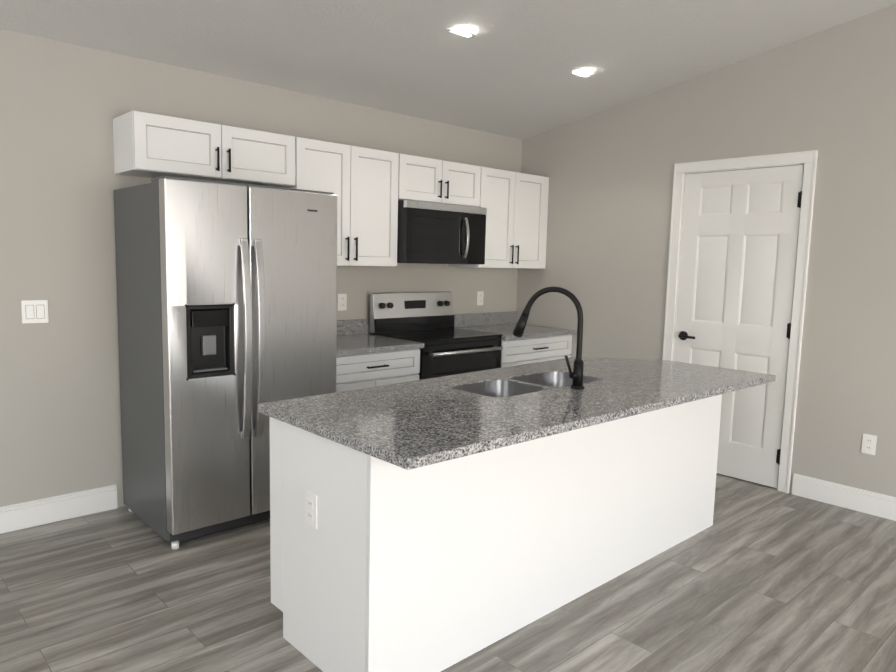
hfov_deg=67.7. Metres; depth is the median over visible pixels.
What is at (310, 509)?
outlet
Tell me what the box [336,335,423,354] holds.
countertop
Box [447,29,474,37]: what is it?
recessed light
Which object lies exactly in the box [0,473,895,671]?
floor
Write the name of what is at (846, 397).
wall
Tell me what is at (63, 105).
wall
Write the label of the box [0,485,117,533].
baseboard
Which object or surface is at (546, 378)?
sink
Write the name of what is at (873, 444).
outlet
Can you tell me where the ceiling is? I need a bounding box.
[0,0,895,139]
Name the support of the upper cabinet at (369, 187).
attached to the wall at (63, 105)
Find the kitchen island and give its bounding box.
[270,397,721,671]
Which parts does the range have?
panel, knob, door, handle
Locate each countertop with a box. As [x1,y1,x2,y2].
[258,357,775,476]
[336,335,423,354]
[454,323,575,338]
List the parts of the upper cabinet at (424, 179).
door, handle, handle, door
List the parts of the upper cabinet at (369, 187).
door, handle, handle, door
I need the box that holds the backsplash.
[337,311,517,334]
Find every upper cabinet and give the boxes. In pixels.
[113,111,300,187]
[289,138,400,266]
[401,154,484,206]
[449,167,548,268]
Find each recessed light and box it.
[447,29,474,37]
[570,72,591,77]
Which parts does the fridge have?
door, panel, handle, handle, door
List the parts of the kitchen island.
panel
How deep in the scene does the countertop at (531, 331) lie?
5.25 m
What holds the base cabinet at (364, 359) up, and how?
on the floor
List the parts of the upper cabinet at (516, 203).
door, handle, handle, door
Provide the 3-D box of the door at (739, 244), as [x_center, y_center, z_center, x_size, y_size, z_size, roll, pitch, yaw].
[1.894,-0.070,4.471,0.050,2.042,0.780,-5,9,-43]
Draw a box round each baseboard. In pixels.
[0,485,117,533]
[792,473,895,520]
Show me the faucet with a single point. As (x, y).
(576, 375)
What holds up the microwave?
attached to the upper cabinet at (424, 179)
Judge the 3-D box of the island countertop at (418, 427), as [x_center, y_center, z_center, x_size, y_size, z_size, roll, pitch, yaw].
[0.465,0.240,3.010,2.428,0.032,1.018,-5,9,-43]
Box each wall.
[0,29,521,506]
[516,4,895,496]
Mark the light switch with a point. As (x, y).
(34, 303)
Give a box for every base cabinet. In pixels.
[336,347,423,391]
[501,335,571,367]
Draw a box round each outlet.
[305,490,316,528]
[338,294,346,310]
[477,291,483,304]
[861,433,876,454]
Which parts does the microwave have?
door, handle, panel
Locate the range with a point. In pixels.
(427, 320)
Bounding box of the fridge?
[114,176,336,548]
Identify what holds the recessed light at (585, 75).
in the ceiling
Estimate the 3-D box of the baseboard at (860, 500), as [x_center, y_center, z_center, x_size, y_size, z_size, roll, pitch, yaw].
[3.796,1.171,2.485,0.016,0.135,4.765,-5,9,-43]
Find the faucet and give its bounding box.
[513,286,583,389]
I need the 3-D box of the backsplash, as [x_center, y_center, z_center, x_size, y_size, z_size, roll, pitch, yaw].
[-0.259,-0.096,5.049,2.348,0.105,0.021,-5,9,-43]
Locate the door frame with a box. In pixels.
[662,150,817,492]
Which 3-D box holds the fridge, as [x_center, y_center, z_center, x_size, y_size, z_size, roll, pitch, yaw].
[-1.181,0.097,3.636,0.918,1.767,0.805,-5,9,-43]
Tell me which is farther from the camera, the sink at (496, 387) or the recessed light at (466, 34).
the recessed light at (466, 34)
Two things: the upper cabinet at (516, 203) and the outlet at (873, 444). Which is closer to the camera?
the outlet at (873, 444)
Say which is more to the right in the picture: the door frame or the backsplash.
the door frame
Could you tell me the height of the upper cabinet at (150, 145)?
0.285 m
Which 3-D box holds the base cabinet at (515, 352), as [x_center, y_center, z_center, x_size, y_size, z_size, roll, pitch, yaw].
[0.482,0.398,5.398,0.846,0.852,0.616,-5,9,-43]
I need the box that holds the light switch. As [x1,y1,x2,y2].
[21,300,48,323]
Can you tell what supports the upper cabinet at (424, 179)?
attached to the wall at (63, 105)
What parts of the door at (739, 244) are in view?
door hinge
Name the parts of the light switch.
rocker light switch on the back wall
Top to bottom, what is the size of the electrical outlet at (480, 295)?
0.116 m
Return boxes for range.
[370,292,502,379]
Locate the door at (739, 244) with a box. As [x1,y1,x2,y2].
[674,165,803,487]
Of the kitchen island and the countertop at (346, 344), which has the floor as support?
the kitchen island
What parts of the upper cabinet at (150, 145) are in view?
door, handle, handle, door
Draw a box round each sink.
[458,381,537,396]
[522,373,593,384]
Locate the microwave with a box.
[397,200,486,264]
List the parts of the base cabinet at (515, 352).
door, drawer, door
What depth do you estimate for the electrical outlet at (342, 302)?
4.60 m
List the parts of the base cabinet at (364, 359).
door, handle, drawer, door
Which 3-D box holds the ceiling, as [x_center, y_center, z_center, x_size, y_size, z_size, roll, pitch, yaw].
[0.524,-1.736,0.672,7.170,1.293,7.380,-5,9,-43]

